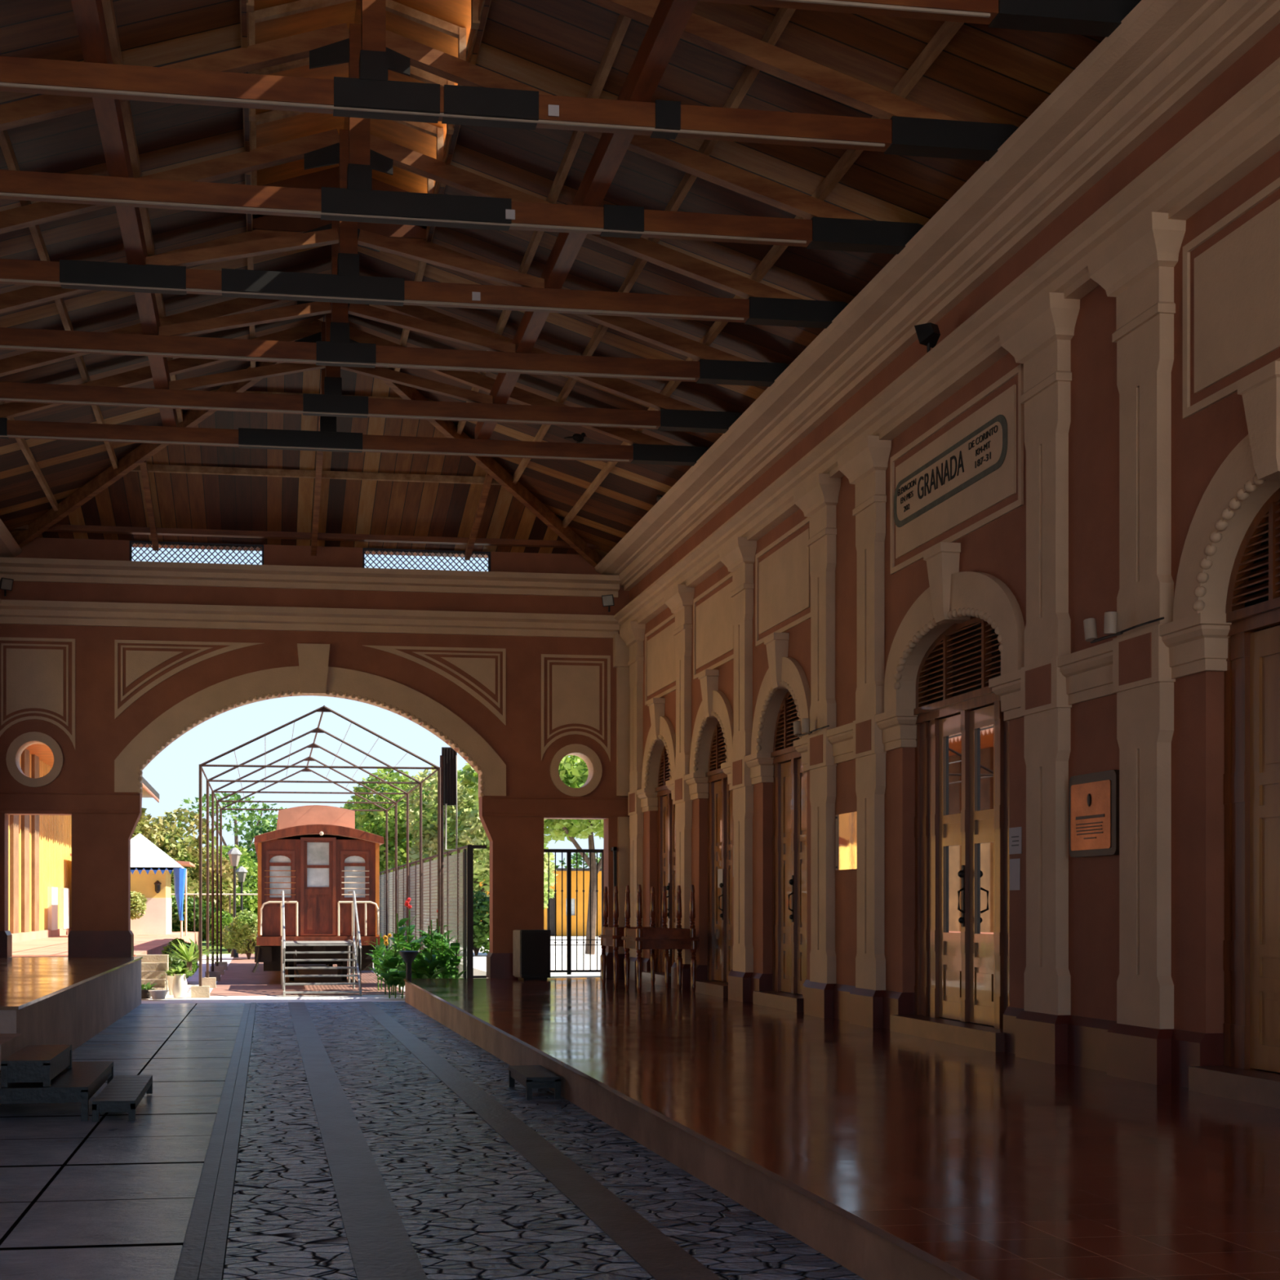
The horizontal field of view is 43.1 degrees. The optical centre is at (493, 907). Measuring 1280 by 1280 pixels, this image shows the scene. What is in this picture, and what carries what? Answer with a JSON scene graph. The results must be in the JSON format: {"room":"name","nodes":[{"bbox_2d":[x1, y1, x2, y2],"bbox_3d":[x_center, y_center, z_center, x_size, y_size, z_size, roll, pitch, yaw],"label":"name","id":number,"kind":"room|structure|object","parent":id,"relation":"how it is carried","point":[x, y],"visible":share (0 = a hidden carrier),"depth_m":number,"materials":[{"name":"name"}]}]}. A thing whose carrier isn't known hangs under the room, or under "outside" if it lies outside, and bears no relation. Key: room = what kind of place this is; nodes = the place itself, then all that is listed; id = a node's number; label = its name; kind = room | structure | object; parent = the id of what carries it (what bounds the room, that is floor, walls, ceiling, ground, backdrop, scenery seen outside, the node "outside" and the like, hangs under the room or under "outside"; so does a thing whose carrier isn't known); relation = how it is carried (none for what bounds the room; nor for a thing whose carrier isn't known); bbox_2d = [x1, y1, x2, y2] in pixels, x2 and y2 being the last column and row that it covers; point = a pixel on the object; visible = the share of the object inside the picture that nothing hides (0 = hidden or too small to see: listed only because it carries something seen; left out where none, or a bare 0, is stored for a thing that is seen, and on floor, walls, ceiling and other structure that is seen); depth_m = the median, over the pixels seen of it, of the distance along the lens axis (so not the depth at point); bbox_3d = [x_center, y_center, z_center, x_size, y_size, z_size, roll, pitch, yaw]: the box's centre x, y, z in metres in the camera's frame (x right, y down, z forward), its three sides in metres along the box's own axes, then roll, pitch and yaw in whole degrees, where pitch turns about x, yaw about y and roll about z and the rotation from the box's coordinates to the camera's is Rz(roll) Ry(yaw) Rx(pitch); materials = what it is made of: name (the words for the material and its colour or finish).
{"room":"train station","nodes":[
{"label":"train station","id":0,"kind":"room"},
{"bbox_2d":[0,518,22,603],"bbox_3d":[-6.135,-2.125,11.507,1.060,7.450,30.500,0,0,-8],"label":"wall","id":1,"kind":"structure","parent":0,"point":[9,547],"depth_m":25.41,"materials":[{"name":"paint"}]},
{"bbox_2d":[0,955,142,1104],"bbox_3d":[-6.295,1.310,19.412,3.050,0.980,16.200,0,0,-8],"label":"platform","id":2,"kind":"structure","parent":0,"point":[47,1000],"depth_m":18.19,"materials":[{"name":"orange tile"}]},
{"bbox_2d":[12,931,199,956],"bbox_3d":[-11.770,1.300,44.291,6.050,0.800,29.000,0,0,-8],"label":"terrace","id":3,"kind":"object","parent":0,"point":[143,944],"visible":0.3,"depth_m":38.22,"materials":[{"name":"beige concrete"}]},
{"bbox_2d":[70,853,195,934],"bbox_3d":[-12.093,-0.415,54.294,3.800,2.630,4.100,0,0,-8],"label":"house","id":4,"kind":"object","parent":3,"relation":"on","point":[157,888],"visible":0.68,"depth_m":52.94,"materials":[{"name":"paint"}]},
{"bbox_2d":[130,891,147,919],"bbox_3d":[-11.940,-0.003,52.174,1.414,1.224,0.767,0,0,-8],"label":"shrub","id":5,"kind":"object","parent":4,"relation":"attached to","point":[139,905],"visible":0.42,"depth_m":52.07,"materials":[{"name":"green plant"}]},
{"bbox_2d":[130,833,186,937],"bbox_3d":[-10.699,-0.675,48.880,2.810,3.150,2.910,0,0,-8],"label":"canopy tent","id":6,"kind":"object","parent":3,"relation":"on","point":[145,855],"visible":0.63,"depth_m":47.91,"materials":[{"name":"white fabric"}]},
{"bbox_2d":[173,867,186,920],"bbox_3d":[-9.320,-0.374,47.797,0.351,1.557,0.351,0,0,-31],"label":"curtain","id":7,"kind":"object","parent":6,"relation":"hanging from","point":[180,873],"depth_m":47.69,"materials":[{"name":"blue fabric"}]},
{"bbox_2d":[0,524,630,978],"bbox_3d":[-2.971,-2.200,26.823,10.800,8.000,0.950,0,0,-8],"label":"wall","id":8,"kind":"structure","parent":0,"point":[520,667],"depth_m":26.74,"materials":[{"name":"paint"}]},
{"bbox_2d":[0,577,13,595],"bbox_3d":[-7.828,-5.117,25.785,0.210,0.274,0.172,0,0,-45],"label":"floodlight","id":9,"kind":"object","parent":8,"relation":"attached to","point":[6,584],"visible":1,"depth_m":25.75,"materials":[{"name":"metal"}]},
{"bbox_2d":[129,540,263,564],"bbox_3d":[-4.899,-5.810,26.597,2.180,0.400,0.100,0,0,-8],"label":"window","id":10,"kind":"structure","parent":8,"relation":"in","point":[133,542],"depth_m":26.57,"materials":[{"name":"white metal"}]},
{"bbox_2d":[362,547,490,571],"bbox_3d":[-1.126,-5.810,27.128,2.160,0.400,0.100,0,0,-8],"label":"window","id":11,"kind":"structure","parent":8,"relation":"in","point":[488,553],"depth_m":27.09,"materials":[{"name":"white metal"}]},
{"bbox_2d":[601,594,614,612],"bbox_3d":[1.953,-5.117,27.163,0.210,0.274,0.172,0,0,29],"label":"floodlight","id":12,"kind":"object","parent":8,"relation":"attached to","point":[607,600],"visible":1,"depth_m":27.11,"materials":[{"name":"metal"}]},
{"bbox_2d":[141,929,601,1004],"bbox_3d":[-1.327,1.660,45.257,130.000,0.880,170.000,0,0,-8],"label":"ground","id":13,"kind":"structure","parent":0,"point":[238,984],"depth_m":33.20,"materials":[{"name":"brown brick"}]},
{"bbox_2d":[8,743,159,942],"bbox_3d":[-14.407,-2.890,44.374,7.850,8.980,36.100,0,0,-8],"label":"building","id":14,"kind":"structure","parent":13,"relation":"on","point":[40,846],"depth_m":45.58,"materials":[{"name":"yellow paint"}]},
{"bbox_2d":[141,982,157,999],"bbox_3d":[-6.125,1.462,28.087,0.477,0.277,0.588,0,0,14],"label":"plant pot","id":15,"kind":"object","parent":13,"relation":"on","point":[145,994],"visible":0.63,"depth_m":28.03,"materials":[{"name":"ceramic"}]},
{"bbox_2d":[136,954,168,992],"bbox_3d":[-6.330,1.250,29.657,0.580,0.700,1.500,0,0,-8],"label":"concrete steps","id":16,"kind":"structure","parent":13,"relation":"on","point":[153,966],"depth_m":29.79,"materials":[{"name":"beige concrete"}]},
{"bbox_2d":[148,990,168,999],"bbox_3d":[-5.811,1.525,27.912,0.357,0.150,0.357,0,0,-8],"label":"plant pot","id":17,"kind":"object","parent":13,"relation":"on","point":[156,994],"visible":1,"depth_m":27.81,"materials":[{"name":"white ceramic"}]},
{"bbox_2d":[159,970,173,995],"bbox_3d":[-5.845,1.372,29.238,0.428,0.456,0.579,0,0,-8],"label":"plant pot","id":18,"kind":"object","parent":13,"relation":"on","point":[170,977],"visible":0.41,"depth_m":29.14,"materials":[{"name":"beige ceramic"}]},
{"bbox_2d":[164,966,193,998],"bbox_3d":[-5.551,1.327,28.388,0.442,0.547,0.503,0,0,-27],"label":"plant pot","id":19,"kind":"object","parent":13,"relation":"on","point":[180,987],"visible":1,"depth_m":28.32,"materials":[{"name":"white ceramic"}]},
{"bbox_2d":[161,937,199,978],"bbox_3d":[-6.579,1.136,33.744,0.840,0.961,2.502,0,0,-8],"label":"shrub","id":20,"kind":"object","parent":13,"relation":"on","point":[173,964],"visible":0.5,"depth_m":33.26,"materials":[{"name":"green plant"}]},
{"bbox_2d":[130,807,238,941],"bbox_3d":[-13.531,-1.252,63.586,5.718,5.728,6.075,0,0,38],"label":"tree","id":21,"kind":"object","parent":13,"relation":"on","point":[165,838],"visible":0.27,"depth_m":63.39,"materials":[{"name":"green plant"}]},
{"bbox_2d":[164,935,228,970],"bbox_3d":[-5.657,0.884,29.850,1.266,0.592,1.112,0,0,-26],"label":"yucca plant","id":22,"kind":"object","parent":13,"relation":"on","point":[188,957],"visible":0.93,"depth_m":29.74,"materials":[{"name":"green plant"}]},
{"bbox_2d":[171,895,241,941],"bbox_3d":[-11.461,0.583,59.136,5.352,2.066,2.746,0,0,-8],"label":"fence","id":23,"kind":"object","parent":13,"relation":"on","point":[175,922],"visible":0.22,"depth_m":58.57,"materials":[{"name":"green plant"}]},
{"bbox_2d":[171,893,257,932],"bbox_3d":[-11.239,0.561,57.191,6.700,2.078,0.058,0,0,-8],"label":"fence","id":24,"kind":"object","parent":13,"relation":"on","point":[193,895],"visible":0.14,"depth_m":57.32,"materials":[{"name":"metal"}]},
{"bbox_2d":[202,844,257,932],"bbox_3d":[-10.979,-0.540,67.944,4.982,4.312,4.618,0,0,-8],"label":"tree","id":25,"kind":"object","parent":13,"relation":"on","point":[250,903],"visible":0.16,"depth_m":67.50,"materials":[{"name":"green plant"}]},
{"bbox_2d":[208,910,254,952],"bbox_3d":[-9.144,0.862,56.280,1.783,1.496,1.667,0,0,-8],"label":"shrub","id":26,"kind":"object","parent":13,"relation":"on","point":[226,921],"visible":0.3,"depth_m":55.84,"materials":[{"name":"green plant"}]},
{"bbox_2d":[179,792,286,906],"bbox_3d":[-13.626,-2.270,85.120,5.921,7.751,5.043,0,0,-8],"label":"tree","id":27,"kind":"object","parent":13,"relation":"on","point":[251,817],"visible":0.62,"depth_m":84.50,"materials":[{"name":"green plant"}]},
{"bbox_2d":[226,847,242,957],"bbox_3d":[-8.265,-0.150,51.349,0.480,3.500,0.416,0,0,-8],"label":"lamp post","id":28,"kind":"object","parent":13,"relation":"on","point":[234,854],"visible":0.79,"depth_m":51.30,"materials":[{"name":"metal"}]},
{"bbox_2d":[222,910,257,959],"bbox_3d":[-7.470,0.845,49.438,1.630,1.527,1.526,0,0,19],"label":"shrub","id":29,"kind":"object","parent":13,"relation":"on","point":[245,940],"visible":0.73,"depth_m":49.02,"materials":[{"name":"green plant"}]},
{"bbox_2d":[235,866,247,913],"bbox_3d":[-9.591,0.025,61.261,0.480,3.150,0.416,0,0,-8],"label":"lamp post","id":30,"kind":"object","parent":13,"relation":"on","point":[241,871],"visible":0.56,"depth_m":61.20,"materials":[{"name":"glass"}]},
{"bbox_2d":[238,817,277,879],"bbox_3d":[-9.030,-1.539,77.378,6.596,6.294,4.905,0,0,-8],"label":"tree","id":31,"kind":"object","parent":13,"relation":"on","point":[262,830],"visible":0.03,"depth_m":77.18,"materials":[{"name":"green plant"}]},
{"bbox_2d":[191,705,440,998],"bbox_3d":[-4.070,-1.008,35.328,4.458,5.245,13.180,0,0,-8],"label":"canopy frame","id":32,"kind":"object","parent":13,"relation":"on","point":[209,981],"visible":0.93,"depth_m":32.70,"materials":[{"name":"metal"}]},
{"bbox_2d":[252,804,384,981],"bbox_3d":[-4.492,-0.293,39.459,2.726,3.774,13.000,0,0,-8],"label":"carriage","id":33,"kind":"object","parent":13,"relation":"on","point":[316,855],"visible":0.91,"depth_m":33.85,"materials":[{"name":"red wood"}]},
{"bbox_2d":[280,890,361,996],"bbox_3d":[-3.377,0.647,31.099,1.420,1.938,4.269,0,0,-8],"label":"stair","id":34,"kind":"structure","parent":13,"relation":"on","point":[349,943],"depth_m":30.23,"materials":[{"name":"grey metal"}]},
{"bbox_2d":[349,778,412,862],"bbox_3d":[-5.019,-2.120,69.733,6.040,7.457,5.589,0,0,-8],"label":"tree","id":35,"kind":"object","parent":13,"relation":"on","point":[382,785],"visible":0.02,"depth_m":70.52,"materials":[{"name":"green plant"}]},
{"bbox_2d":[365,933,397,990],"bbox_3d":[-2.115,1.054,31.048,0.762,1.095,0.868,0,0,-8],"label":"plant","id":36,"kind":"object","parent":13,"relation":"on","point":[380,950],"visible":0.58,"depth_m":30.86,"materials":[{"name":"green plant"}]},
{"bbox_2d":[368,933,404,995],"bbox_3d":[-1.860,1.039,29.306,0.803,1.123,0.720,0,0,36],"label":"plant","id":37,"kind":"object","parent":13,"relation":"on","point":[388,962],"visible":0.79,"depth_m":29.25,"materials":[{"name":"green plant"}]},
{"bbox_2d":[376,968,415,998],"bbox_3d":[-1.742,1.340,28.250,0.792,0.523,0.651,0,0,26],"label":"plant","id":38,"kind":"object","parent":13,"relation":"on","point":[393,976],"visible":0.89,"depth_m":28.16,"materials":[{"name":"green plant"}]},
{"bbox_2d":[388,897,420,992],"bbox_3d":[-1.688,0.712,30.177,0.613,1.778,0.814,0,0,43],"label":"plant","id":39,"kind":"object","parent":13,"relation":"on","point":[397,938],"visible":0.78,"depth_m":30.11,"materials":[{"name":"green plant"}]},
{"bbox_2d":[399,951,418,978],"bbox_3d":[-1.465,1.180,27.818,0.340,0.840,0.340,0,0,-8],"label":"bollard lamp","id":40,"kind":"object","parent":13,"relation":"on","point":[408,957],"visible":0.77,"depth_m":27.75,"materials":[{"name":"black metal"}]},
{"bbox_2d":[340,765,479,904],"bbox_3d":[-3.061,-1.805,59.868,6.006,6.830,5.290,0,0,-8],"label":"tree","id":41,"kind":"object","parent":13,"relation":"on","point":[369,821],"visible":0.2,"depth_m":58.42,"materials":[{"name":"green plant"}]},
{"bbox_2d":[392,935,427,978],"bbox_3d":[-1.450,1.060,28.897,0.754,1.082,0.796,0,0,-8],"label":"plant","id":42,"kind":"object","parent":13,"relation":"on","point":[414,945],"visible":0.23,"depth_m":28.86,"materials":[{"name":"green plant"}]},
{"bbox_2d":[375,844,471,977],"bbox_3d":[-2.371,0.240,42.679,0.054,2.721,28.024,0,0,-8],"label":"mesh fence","id":43,"kind":"object","parent":13,"relation":"on","point":[429,869],"visible":0.44,"depth_m":36.29,"materials":[{"name":"metal"}]},
{"bbox_2d":[246,851,601,918],"bbox_3d":[-10.568,-0.431,89.403,36.956,5.872,3.598,0,0,-8],"label":"hedge","id":44,"kind":"object","parent":13,"relation":"on","point":[580,857],"visible":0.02,"depth_m":91.28,"materials":[{"name":"green plant"}]},
{"bbox_2d":[408,925,443,978],"bbox_3d":[-1.175,0.973,29.609,0.625,1.255,0.712,0,0,-41],"label":"plant","id":45,"kind":"object","parent":13,"relation":"on","point":[428,940],"visible":0.35,"depth_m":29.51,"materials":[{"name":"green plant"}]},
{"bbox_2d":[411,949,442,978],"bbox_3d":[-1.198,1.171,28.356,0.716,0.861,0.890,0,0,-8],"label":"plant","id":46,"kind":"object","parent":13,"relation":"on","point":[422,961],"visible":0.81,"depth_m":28.21,"materials":[{"name":"green plant"}]},
{"bbox_2d":[422,910,452,966],"bbox_3d":[-1.035,0.788,30.226,0.649,1.625,0.987,0,0,-20],"label":"plant","id":47,"kind":"object","parent":13,"relation":"on","point":[437,910],"visible":0.09,"depth_m":30.36,"materials":[{"name":"green plant"}]},
{"bbox_2d":[426,925,461,978],"bbox_3d":[-0.939,0.972,29.060,0.686,1.258,0.961,0,0,-8],"label":"plant","id":48,"kind":"object","parent":13,"relation":"on","point":[438,936],"visible":0.3,"depth_m":29.02,"materials":[{"name":"green plant"}]},
{"bbox_2d":[429,936,466,978],"bbox_3d":[-0.781,1.056,28.298,0.763,1.090,0.815,0,0,-8],"label":"plant","id":49,"kind":"object","parent":13,"relation":"on","point":[446,954],"visible":0.88,"depth_m":28.23,"materials":[{"name":"green plant"}]},
{"bbox_2d":[440,746,457,933],"bbox_3d":[-0.830,-0.675,29.727,0.322,4.550,0.097,0,0,-8],"label":"metal panel","id":50,"kind":"object","parent":13,"relation":"on","point":[448,758],"visible":0.85,"depth_m":29.70,"materials":[{"name":"metal"}]},
{"bbox_2d":[444,890,489,955],"bbox_3d":[-0.454,0.372,40.357,2.206,1.777,1.774,0,0,26],"label":"shrub","id":51,"kind":"object","parent":13,"relation":"on","point":[481,928],"visible":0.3,"depth_m":39.79,"materials":[{"name":"green plant"}]},
{"bbox_2d":[466,844,486,977],"bbox_3d":[-0.291,0.260,28.084,0.340,2.680,0.100,0,0,-8],"label":"gate post","id":52,"kind":"object","parent":13,"relation":"on","point":[470,848],"visible":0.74,"depth_m":28.02,"materials":[{"name":"black metal"}]},
{"bbox_2d":[462,848,466,977],"bbox_3d":[-0.510,0.140,28.457,0.044,2.320,0.606,0,0,-3],"label":"gate","id":53,"kind":"object","parent":52,"relation":"attached to","point":[464,850],"visible":0.88,"depth_m":28.18,"materials":[{"name":"metal"}]},
{"bbox_2d":[400,765,558,912],"bbox_3d":[-0.391,-1.613,50.979,5.539,6.447,4.670,0,0,37],"label":"tree","id":54,"kind":"object","parent":13,"relation":"on","point":[469,824],"visible":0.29,"depth_m":49.80,"materials":[{"name":"green plant"}]},
{"bbox_2d":[457,755,603,954],"bbox_3d":[2.363,-1.609,41.121,6.716,5.652,4.453,0,0,-8],"label":"tree","id":55,"kind":"object","parent":13,"relation":"on","point":[573,771],"visible":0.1,"depth_m":40.89,"materials":[{"name":"green plant"}]},
{"bbox_2d":[461,867,601,936],"bbox_3d":[4.296,-0.290,69.858,12.800,3.000,6.850,0,0,-8],"label":"building","id":56,"kind":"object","parent":13,"relation":"on","point":[580,871],"visible":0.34,"depth_m":67.12,"materials":[{"name":"yellow paint"}]},
{"bbox_2d":[0,1001,865,1279],"bbox_3d":[-3.030,1.643,11.793,7.390,0.517,30.200,0,0,-8],"label":"floor","id":57,"kind":"structure","parent":0,"point":[346,1140],"depth_m":8.91,"materials":[{"name":"concrete"}]},
{"bbox_2d":[0,1061,113,1120],"bbox_3d":[-3.339,1.376,12.103,0.765,0.243,1.900,0,0,-8],"label":"step stool","id":58,"kind":"object","parent":57,"relation":"on","point":[77,1084],"visible":0.68,"depth_m":11.26,"materials":[{"name":"black paint"}]},
{"bbox_2d":[0,1044,71,1087],"bbox_3d":[-3.351,1.161,11.848,0.330,0.183,1.300,0,0,-8],"label":"step stool","id":59,"kind":"object","parent":58,"relation":"on","point":[32,1063],"visible":1,"depth_m":11.25,"materials":[{"name":"black paint"}]},
{"bbox_2d":[92,1075,152,1121],"bbox_3d":[-2.764,1.423,12.057,0.290,0.147,1.750,0,0,-8],"label":"step stool","id":60,"kind":"object","parent":57,"relation":"on","point":[123,1093],"visible":1,"depth_m":11.56,"materials":[{"name":"black paint"}]},
{"bbox_2d":[508,1065,560,1099],"bbox_3d":[0.325,1.413,12.997,0.270,0.176,0.950,0,0,-8],"label":"step stool","id":61,"kind":"object","parent":57,"relation":"on","point":[531,1077],"visible":1,"depth_m":12.62,"materials":[{"name":"black paint"}]},
{"bbox_2d":[0,0,1106,567],"bbox_3d":[-0.908,-6.791,11.963,11.800,2.218,30.544,0,0,-8],"label":"ceiling","id":62,"kind":"structure","parent":0,"point":[967,72],"depth_m":15.86,"materials":[{"name":"wood"}]},
{"bbox_2d":[0,321,709,466],"bbox_3d":[-2.094,-6.587,20.377,10.300,1.612,0.180,0,0,-8],"label":"roof truss","id":63,"kind":"object","parent":62,"relation":"attached to","point":[645,449],"visible":0.64,"depth_m":20.31,"materials":[{"name":"black paint"}]},
{"bbox_2d":[564,432,586,443],"bbox_3d":[1.068,-6.061,20.758,0.360,0.157,0.088,0,0,-37],"label":"bird","id":64,"kind":"object","parent":63,"relation":"on","point":[579,437],"visible":1,"depth_m":20.74},
{"bbox_2d":[240,0,490,241],"bbox_3d":[-0.345,-7.510,7.197,2.185,0.780,20.350,0,0,-8],"label":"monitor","id":65,"kind":"object","parent":62,"relation":"on","point":[458,28],"depth_m":15.00,"materials":[{"name":"orange wood"}]},
{"bbox_2d":[0,297,742,433],"bbox_3d":[-1.888,-6.587,18.922,10.300,1.612,0.180,0,0,-8],"label":"roof truss","id":66,"kind":"object","parent":62,"relation":"attached to","point":[673,415],"visible":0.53,"depth_m":18.88,"materials":[{"name":"black paint"}]},
{"bbox_2d":[0,220,789,386],"bbox_3d":[-1.640,-6.587,17.159,10.300,1.612,0.180,0,0,-8],"label":"roof truss","id":67,"kind":"object","parent":62,"relation":"attached to","point":[714,366],"visible":0.58,"depth_m":17.15,"materials":[{"name":"black paint"}]},
{"bbox_2d":[0,128,848,328],"bbox_3d":[-1.386,-6.587,15.357,10.300,1.612,0.180,0,0,-8],"label":"roof truss","id":68,"kind":"object","parent":62,"relation":"attached to","point":[762,304],"visible":0.81,"depth_m":15.33,"materials":[{"name":"black paint"}]},
{"bbox_2d":[0,22,924,253],"bbox_3d":[-1.128,-6.587,13.525,10.300,1.612,0.180,0,0,-8],"label":"roof truss","id":69,"kind":"object","parent":62,"relation":"attached to","point":[826,225],"visible":0.83,"depth_m":13.54,"materials":[{"name":"black paint"}]},
{"bbox_2d":[0,0,1018,160],"bbox_3d":[-0.877,-6.587,11.742,10.300,1.612,0.180,0,0,-8],"label":"roof truss","id":70,"kind":"object","parent":62,"relation":"attached to","point":[906,127],"visible":0.91,"depth_m":11.89,"materials":[{"name":"black paint"}]},
{"bbox_2d":[689,0,1141,36],"bbox_3d":[-0.626,-6.587,9.960,10.300,1.612,0.180,0,0,-8],"label":"roof truss","id":71,"kind":"object","parent":62,"relation":"attached to","point":[1100,18],"visible":0.67,"depth_m":10.47,"materials":[{"name":"black paint"}]},
{"bbox_2d":[404,975,1279,1279],"bbox_3d":[2.674,1.505,12.874,4.313,0.590,30.750,0,0,-8],"label":"platform","id":72,"kind":"object","parent":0,"point":[888,1154],"visible":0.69,"depth_m":8.63,"materials":[{"name":"tile"}]},
{"bbox_2d":[512,929,551,980],"bbox_3d":[0.636,0.795,26.790,0.527,0.830,0.479,0,0,-14],"label":"base cabinet","id":73,"kind":"object","parent":72,"relation":"on","point":[531,948],"visible":1,"depth_m":26.57,"materials":[{"name":"black paint"}]},
{"bbox_2d":[543,848,603,974],"bbox_3d":[1.328,0.085,28.080,1.295,2.190,0.060,0,0,-8],"label":"gate","id":74,"kind":"object","parent":72,"relation":"on","point":[568,971],"visible":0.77,"depth_m":28.08,"materials":[{"name":"black metal"}]},
{"bbox_2d":[598,936,670,988],"bbox_3d":[2.148,0.830,24.464,0.920,0.760,1.030,0,0,-8],"label":"side table","id":75,"kind":"object","parent":72,"relation":"on","point":[616,942],"visible":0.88,"depth_m":24.06,"materials":[{"name":"brown wood"}]},
{"bbox_2d":[600,885,667,937],"bbox_3d":[2.139,0.068,24.387,0.880,0.760,0.880,0,0,-8],"label":"side table","id":76,"kind":"object","parent":75,"relation":"on","point":[615,931],"visible":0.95,"depth_m":24.06,"materials":[{"name":"brown wood"}]},
{"bbox_2d":[621,937,699,993],"bbox_3d":[2.366,0.830,22.914,0.920,0.760,0.900,0,0,-8],"label":"side table","id":77,"kind":"object","parent":72,"relation":"on","point":[679,944],"visible":0.99,"depth_m":22.55,"materials":[{"name":"brown wood"}]},
{"bbox_2d":[622,884,698,939],"bbox_3d":[2.361,0.068,22.883,0.900,0.760,0.880,0,0,-8],"label":"side table","id":78,"kind":"object","parent":77,"relation":"on","point":[638,933],"visible":1,"depth_m":22.53,"materials":[{"name":"brown wood"}]},
{"bbox_2d":[594,0,1279,1088],"bbox_3d":[4.351,-2.320,12.984,1.160,7.061,30.500,0,0,-8],"label":"wall","id":79,"kind":"structure","parent":0,"point":[1105,284],"depth_m":12.61,"materials":[{"name":"paint"}]},
{"bbox_2d":[610,846,617,977],"bbox_3d":[2.010,0.095,27.701,0.050,2.230,0.800,0,0,-8],"label":"gate leaf","id":80,"kind":"object","parent":79,"relation":"attached to","point":[614,849],"visible":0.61,"depth_m":27.31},
{"bbox_2d":[641,746,675,986],"bbox_3d":[2.729,-0.725,25.285,0.420,3.870,1.673,0,0,-8],"label":"door","id":81,"kind":"structure","parent":79,"relation":"in","point":[666,810],"depth_m":25.61,"materials":[{"name":"wood"}]},
{"bbox_2d":[690,721,732,997],"bbox_3d":[3.150,-0.725,22.294,0.420,3.870,1.673,0,0,-8],"label":"door","id":82,"kind":"structure","parent":79,"relation":"in","point":[720,797],"depth_m":22.59,"materials":[{"name":"wood"}]},
{"bbox_2d":[717,868,723,887],"bbox_3d":[3.157,-0.400,22.399,0.004,0.260,0.240,0,0,-8],"label":"notice","id":83,"kind":"object","parent":82,"relation":"attached to","point":[720,872],"visible":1,"depth_m":22.39,"materials":[{"name":"white paper"}]},
{"bbox_2d":[753,691,807,1012],"bbox_3d":[3.569,-0.725,19.323,0.420,3.870,1.673,0,0,-8],"label":"door","id":84,"kind":"structure","parent":79,"relation":"in","point":[789,838],"depth_m":19.60,"materials":[{"name":"wood"}]},
{"bbox_2d":[793,718,829,737],"bbox_3d":[3.498,-2.011,17.769,0.100,0.176,0.919,0,0,-11],"label":"wall light","id":85,"kind":"object","parent":79,"relation":"attached to","point":[797,731],"visible":1,"depth_m":17.88,"materials":[{"name":"beige metal"}]},
{"bbox_2d":[835,811,857,870],"bbox_3d":[3.779,-0.700,17.125,0.035,0.600,0.740,0,0,-8],"label":"plaque","id":86,"kind":"object","parent":79,"relation":"attached to","point":[846,823],"visible":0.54,"depth_m":17.15,"materials":[{"name":"metal"}]},
{"bbox_2d":[914,322,940,352],"bbox_3d":[3.921,-5.097,14.483,0.210,0.274,0.172,0,0,-37],"label":"floodlight","id":87,"kind":"object","parent":79,"relation":"on","point":[928,335],"visible":0.87,"depth_m":14.44,"materials":[{"name":"metal"}]},
{"bbox_2d":[890,616,1008,1052],"bbox_3d":[4.236,-0.705,14.590,0.420,3.830,2.293,0,0,-8],"label":"door","id":88,"kind":"structure","parent":79,"relation":"in","point":[962,817],"depth_m":14.62,"materials":[{"name":"wood"}]},
{"bbox_2d":[893,414,1007,527],"bbox_3d":[4.120,-3.935,14.663,0.012,0.450,2.450,0,0,-8],"label":"station sign","id":89,"kind":"object","parent":79,"relation":"attached to","point":[983,451],"visible":1,"depth_m":14.51,"materials":[{"name":"beige paint"}]},
{"bbox_2d":[1009,858,1020,890],"bbox_3d":[4.325,-0.270,13.354,0.004,0.260,0.180,0,0,-8],"label":"notice","id":90,"kind":"object","parent":79,"relation":"attached to","point":[1015,864],"visible":1,"depth_m":13.34,"materials":[{"name":"white paper"}]},
{"bbox_2d":[1008,826,1022,854],"bbox_3d":[4.326,-0.550,13.344,0.006,0.220,0.220,0,0,-8],"label":"notice","id":91,"kind":"object","parent":79,"relation":"attached to","point":[1015,833],"visible":1,"depth_m":13.33,"materials":[{"name":"white paper"}]},
{"bbox_2d":[1069,769,1119,857],"bbox_3d":[4.483,-0.690,12.018,0.068,0.620,0.690,0,0,-8],"label":"wall plaque","id":92,"kind":"object","parent":79,"relation":"attached to","point":[1094,797],"visible":0.97,"depth_m":11.97,"materials":[{"name":"brown metal"}]},
{"bbox_2d":[1083,611,1164,643],"bbox_3d":[4.409,-2.011,11.303,0.100,0.176,0.919,0,0,-11],"label":"spotlights","id":93,"kind":"object","parent":79,"relation":"attached to","point":[1110,617],"visible":1,"depth_m":11.42,"materials":[{"name":"beige metal"}]},
{"bbox_2d":[1188,488,1279,1108],"bbox_3d":[4.908,-0.725,9.817,0.420,3.870,1.673,0,0,-8],"label":"door","id":94,"kind":"structure","parent":79,"relation":"in","point":[1250,1072],"depth_m":10.37,"materials":[{"name":"wood"}]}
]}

